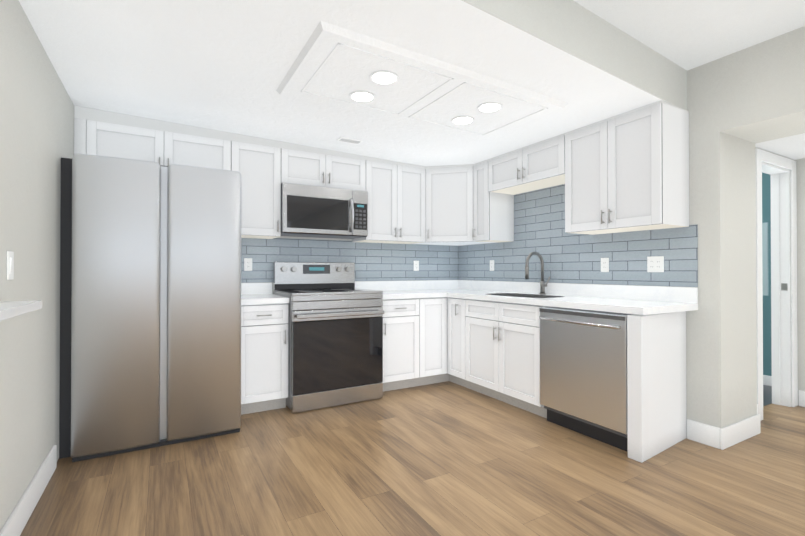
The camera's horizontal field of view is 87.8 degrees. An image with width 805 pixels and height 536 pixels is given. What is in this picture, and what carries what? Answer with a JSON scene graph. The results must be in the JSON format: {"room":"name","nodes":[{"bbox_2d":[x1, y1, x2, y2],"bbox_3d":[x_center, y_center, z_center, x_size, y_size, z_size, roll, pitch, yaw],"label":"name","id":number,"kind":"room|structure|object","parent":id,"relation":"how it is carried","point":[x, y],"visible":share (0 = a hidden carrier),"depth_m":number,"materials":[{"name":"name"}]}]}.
{"room":"kitchen","nodes":[
{"label":"kitchen","id":0,"kind":"room"},
{"bbox_2d":[0,0,73,530],"bbox_3d":[-0.180,-0.257,-0.893,0.120,2.800,9.500,0,0,-30],"label":"wall","id":1,"kind":"structure","parent":0,"point":[36,124],"depth_m":1.97,"materials":[{"name":"beige paint"}]},
{"bbox_2d":[7,251,13,279],"bbox_3d":[-1.611,-0.010,1.720,0.010,0.116,0.072,0,0,-30],"label":"light switch","id":2,"kind":"object","parent":1,"relation":"attached to","point":[10,265],"visible":1,"depth_m":1.71,"materials":[{"name":"white plastic"}]},
{"bbox_2d":[0,301,41,320],"bbox_3d":[0.335,0.124,-1.698,0.290,0.032,7.597,0,0,-30],"label":"sill ledge","id":3,"kind":"object","parent":1,"relation":"attached to","point":[9,309],"visible":1,"depth_m":1.43,"materials":[{"name":"white stone"}]},
{"bbox_2d":[0,445,56,535],"bbox_3d":[0.114,1.073,-1.275,0.016,0.135,8.560,0,0,-30],"label":"baseboard","id":4,"kind":"structure","parent":1,"relation":"attached to","point":[18,519],"depth_m":1.96,"materials":[{"name":"white wood"}]},
{"bbox_2d":[241,283,288,304],"bbox_3d":[-1.258,0.211,3.595,0.403,0.152,0.635,0,0,-30],"label":"countertop","id":5,"kind":"structure","parent":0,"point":[251,293],"depth_m":3.71,"materials":[{"name":"white stone"}]},
{"bbox_2d":[259,236,417,293],"bbox_3d":[-0.766,-0.224,4.320,4.310,2.800,0.120,0,0,-30],"label":"wall","id":6,"kind":"structure","parent":0,"point":[288,237],"depth_m":4.16,"materials":[{"name":"beige paint"}]},
{"bbox_2d":[74,105,233,170],"bbox_3d":[-1.959,-0.929,3.364,1.037,0.440,0.348,0,0,-30],"label":"upper cabinet","id":7,"kind":"object","parent":6,"relation":"attached to","point":[96,132],"depth_m":3.19,"materials":[{"name":"grey wood"}]},
{"bbox_2d":[234,133,281,238],"bbox_3d":[-1.332,-0.712,3.724,0.410,0.870,0.348,0,0,-30],"label":"upper cabinet","id":8,"kind":"object","parent":6,"relation":"attached to","point":[258,161],"depth_m":3.59,"materials":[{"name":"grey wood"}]},
{"bbox_2d":[282,142,365,190],"bbox_3d":[-0.800,-0.945,4.032,0.820,0.400,0.348,0,0,-30],"label":"upper cabinet","id":9,"kind":"object","parent":6,"relation":"attached to","point":[301,164],"depth_m":3.86,"materials":[{"name":"grey wood"}]},
{"bbox_2d":[281,183,367,238],"bbox_3d":[-0.770,-0.521,3.978,0.814,0.439,0.466,0,0,-30],"label":"microwave","id":10,"kind":"object","parent":9,"relation":"attached to","point":[317,211],"visible":0.96,"depth_m":3.82,"materials":[{"name":"grey metal"}]},
{"bbox_2d":[241,238,457,282],"bbox_3d":[-0.457,-0.072,4.424,2.630,0.422,0.006,0,0,-30],"label":"tile backsplash","id":11,"kind":"structure","parent":6,"relation":"attached to","point":[383,262],"depth_m":4.44,"materials":[{"name":"blue tile"}]},
{"bbox_2d":[244,258,251,270],"bbox_3d":[-1.424,-0.032,3.858,0.072,0.116,0.008,0,0,-30],"label":"electrical outlet","id":12,"kind":"object","parent":11,"relation":"attached to","point":[247,264],"visible":1,"depth_m":3.85,"materials":[{"name":"white plastic"}]},
{"bbox_2d":[414,261,418,270],"bbox_3d":[0.157,-0.026,4.769,0.072,0.116,0.008,0,0,-30],"label":"electrical outlet","id":13,"kind":"object","parent":11,"relation":"attached to","point":[416,265],"visible":1,"depth_m":4.77,"materials":[{"name":"white plastic"}]},
{"bbox_2d":[352,156,421,243],"bbox_3d":[-0.109,-0.708,4.403,0.749,0.870,0.393,0,0,-30],"label":"upper cabinet","id":14,"kind":"object","parent":6,"relation":"attached to","point":[394,189],"depth_m":4.24,"materials":[{"name":"grey wood"}]},
{"bbox_2d":[422,164,473,245],"bbox_3d":[0.540,-0.672,4.566,0.758,0.801,0.758,0,0,-30],"label":"upper cabinet","id":15,"kind":"object","parent":6,"relation":"attached to","point":[447,191],"depth_m":4.38,"materials":[{"name":"grey wood"}]},
{"bbox_2d":[19,0,664,166],"bbox_3d":[-0.269,-1.353,2.945,3.790,0.559,2.772,0,0,-30],"label":"ceiling","id":16,"kind":"structure","parent":0,"point":[222,65],"depth_m":2.33,"materials":[{"name":"white paint"}]},
{"bbox_2d":[337,137,362,143],"bbox_3d":[-0.456,-1.104,3.627,0.210,0.009,0.100,0,0,-30],"label":"ceiling vent","id":17,"kind":"object","parent":16,"relation":"in","point":[348,140],"visible":1,"depth_m":3.61,"materials":[{"name":"white plastic"}]},
{"bbox_2d":[276,21,566,140],"bbox_3d":[0.145,-1.097,2.715,1.700,0.067,0.860,0,0,-30],"label":"ceiling light panel","id":18,"kind":"object","parent":16,"relation":"attached to","point":[334,66],"visible":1,"depth_m":2.54,"materials":[{"name":"white paint"}]},
{"bbox_2d":[349,91,374,101],"bbox_3d":[-0.255,-1.089,2.658,0.164,0.006,0.164,0,0,-30],"label":"recessed light","id":19,"kind":"object","parent":18,"relation":"attached to","point":[361,96],"visible":1,"depth_m":2.65,"materials":[{"name":"white plastic"}]},
{"bbox_2d":[370,71,397,84],"bbox_3d":[-0.105,-1.090,2.398,0.164,0.006,0.164,0,0,-30],"label":"recessed light","id":20,"kind":"object","parent":18,"relation":"attached to","point":[384,77],"visible":1,"depth_m":2.38,"materials":[{"name":"white plastic"}]},
{"bbox_2d":[451,116,473,124],"bbox_3d":[0.438,-1.069,3.028,0.164,0.006,0.164,0,0,-30],"label":"recessed light","id":21,"kind":"object","parent":18,"relation":"attached to","point":[461,120],"visible":1,"depth_m":3.02,"materials":[{"name":"white plastic"}]},
{"bbox_2d":[477,102,501,112],"bbox_3d":[0.582,-1.070,2.788,0.164,0.006,0.164,0,0,-30],"label":"recessed light","id":22,"kind":"object","parent":18,"relation":"attached to","point":[488,107],"visible":1,"depth_m":2.78,"materials":[{"name":"white plastic"}]},
{"bbox_2d":[20,381,804,535],"bbox_3d":[3.462,1.131,-7.102,28.000,0.064,24.120,0,0,-30],"label":"floor","id":23,"kind":"structure","parent":0,"point":[448,458],"depth_m":2.28,"materials":[{"name":"brown wood"}]},
{"bbox_2d":[59,154,241,461],"bbox_3d":[-1.804,0.241,3.084,1.031,1.855,0.880,0,0,-30],"label":"fridge","id":24,"kind":"object","parent":23,"relation":"on","point":[150,304],"visible":1,"depth_m":2.68,"materials":[{"name":"grey metal"}]},
{"bbox_2d":[273,262,383,412],"bbox_3d":[-0.682,0.557,3.819,0.814,1.232,0.763,0,0,-30],"label":"range","id":25,"kind":"object","parent":23,"relation":"on","point":[335,343],"visible":1,"depth_m":3.57,"materials":[{"name":"silver metal"}]},
{"bbox_2d":[409,297,496,384],"bbox_3d":[0.543,0.741,4.629,0.679,0.876,0.601,0,0,-30],"label":"base cabinet","id":26,"kind":"object","parent":23,"relation":"on","point":[490,348],"depth_m":4.06,"materials":[{"name":"white wood"}]},
{"bbox_2d":[355,280,444,298],"bbox_3d":[-0.044,0.216,4.293,0.757,0.152,0.636,0,0,-30],"label":"countertop","id":27,"kind":"structure","parent":26,"relation":"on","point":[420,288],"depth_m":4.53,"materials":[{"name":"white stone"}]},
{"bbox_2d":[445,280,697,314],"bbox_3d":[1.056,0.297,3.783,0.640,0.321,2.619,0,0,-30],"label":"countertop","id":28,"kind":"structure","parent":26,"relation":"on","point":[638,300],"depth_m":3.27,"materials":[{"name":"white stone"}]},
{"bbox_2d":[525,252,549,294],"bbox_3d":[1.228,0.047,3.804,0.248,0.394,0.110,0,0,-30],"label":"faucet","id":29,"kind":"object","parent":28,"relation":"on","point":[543,285],"visible":1,"depth_m":3.84,"materials":[{"name":"silver metal"}]},
{"bbox_2d":[539,307,632,451],"bbox_3d":[1.436,0.734,3.008,0.618,0.868,0.686,0,0,-30],"label":"dishwasher","id":30,"kind":"object","parent":23,"relation":"on","point":[583,372],"visible":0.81,"depth_m":2.83,"materials":[{"name":"grey metal"}]},
{"bbox_2d":[462,0,686,109],"bbox_3d":[0.369,-1.360,1.836,3.797,0.559,0.006,0,0,-33],"label":"wall","id":31,"kind":"structure","parent":0,"point":[575,29],"depth_m":2.28,"materials":[{"name":"beige paint"}]},
{"bbox_2d":[476,26,804,427],"bbox_3d":[3.277,-0.244,1.099,0.520,2.800,9.500,0,0,-30],"label":"wall","id":32,"kind":"structure","parent":0,"point":[741,103],"depth_m":2.76,"materials":[{"name":"beige paint"}]},
{"bbox_2d":[474,160,513,243],"bbox_3d":[0.903,-0.672,4.303,0.392,0.797,0.280,0,0,-30],"label":"upper cabinet","id":33,"kind":"object","parent":32,"relation":"attached to","point":[493,213],"depth_m":4.20,"materials":[{"name":"grey wood"}]},
{"bbox_2d":[486,133,565,195],"bbox_3d":[1.216,-0.913,3.804,0.348,0.322,0.900,0,0,-30],"label":"upper cabinet","id":34,"kind":"object","parent":32,"relation":"attached to","point":[542,164],"depth_m":3.69,"materials":[{"name":"grey wood"}]},
{"bbox_2d":[458,184,697,286],"bbox_3d":[1.333,-0.313,3.946,0.006,0.897,2.614,0,0,-30],"label":"tile backsplash","id":35,"kind":"structure","parent":32,"relation":"attached to","point":[539,221],"depth_m":3.71,"materials":[{"name":"blue tile"}]},
{"bbox_2d":[490,260,493,270],"bbox_3d":[0.974,-0.027,4.552,0.008,0.116,0.072,0,0,-30],"label":"electrical outlet","id":36,"kind":"object","parent":35,"relation":"attached to","point":[491,265],"visible":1,"depth_m":4.55,"materials":[{"name":"white plastic"}]},
{"bbox_2d":[601,258,608,271],"bbox_3d":[1.642,-0.025,3.393,0.008,0.116,0.072,0,0,-30],"label":"electrical outlet","id":37,"kind":"object","parent":35,"relation":"attached to","point":[604,264],"visible":1,"depth_m":3.39,"materials":[{"name":"white plastic"}]},
{"bbox_2d":[647,256,663,271],"bbox_3d":[1.842,-0.027,3.045,0.008,0.116,0.118,0,0,-30],"label":"outlet","id":38,"kind":"object","parent":35,"relation":"attached to","point":[655,263],"visible":1,"depth_m":3.04,"materials":[{"name":"white plastic"}]},
{"bbox_2d":[562,100,688,234],"bbox_3d":[1.626,-0.680,3.093,0.348,0.797,0.739,0,0,-30],"label":"upper cabinet","id":39,"kind":"object","parent":32,"relation":"attached to","point":[628,171],"depth_m":2.87,"materials":[{"name":"grey wood"}]},
{"bbox_2d":[687,414,760,449],"bbox_3d":[2.233,1.100,2.902,0.552,0.135,0.214,0,0,-30],"label":"baseboard","id":40,"kind":"structure","parent":32,"relation":"attached to","point":[723,438],"depth_m":2.77,"materials":[{"name":"white wood"}]},
{"bbox_2d":[573,0,804,70],"bbox_3d":[-0.313,-1.573,-2.347,10.190,0.387,7.100,0,0,-30],"label":"ceiling","id":41,"kind":"structure","parent":0,"point":[687,35],"depth_m":2.34,"materials":[{"name":"white paint"}]},
{"bbox_2d":[762,173,771,385],"bbox_3d":[2.801,-0.025,4.158,1.710,2.400,1.320,0,0,-30],"label":"wall","id":42,"kind":"structure","parent":0,"point":[766,255],"depth_m":4.18,"materials":[{"name":"paint"}]},
{"bbox_2d":[755,147,792,406],"bbox_3d":[2.930,0.070,3.401,1.180,2.200,0.120,0,0,-30],"label":"wall","id":43,"kind":"structure","parent":0,"point":[784,168],"depth_m":3.53,"materials":[{"name":"beige paint"}]},
{"bbox_2d":[755,148,797,420],"bbox_3d":[3.000,0.128,3.431,0.760,2.085,0.138,0,0,-30],"label":"door frame","id":44,"kind":"structure","parent":43,"relation":"attached to","point":[784,348],"depth_m":3.54,"materials":[{"name":"white wood"}]},
{"bbox_2d":[755,133,804,159],"bbox_3d":[4.621,-0.999,0.354,1.060,0.100,6.860,0,0,-30],"label":"ceiling","id":45,"kind":"structure","parent":0,"point":[792,147],"depth_m":3.20,"materials":[{"name":"white paint"}]},
{"bbox_2d":[794,158,804,390],"bbox_3d":[5.132,-0.247,0.644,0.120,2.800,6.860,0,0,-30],"label":"wall","id":46,"kind":"structure","parent":0,"point":[800,168],"depth_m":3.55,"materials":[{"name":"beige paint"}]},
{"bbox_2d":[798,390,804,406],"bbox_3d":[5.078,1.085,0.593,0.016,0.135,6.840,0,0,-30],"label":"baseboard","id":47,"kind":"structure","parent":46,"relation":"attached to","point":[801,397],"depth_m":3.53,"materials":[{"name":"white wood"}]}
]}

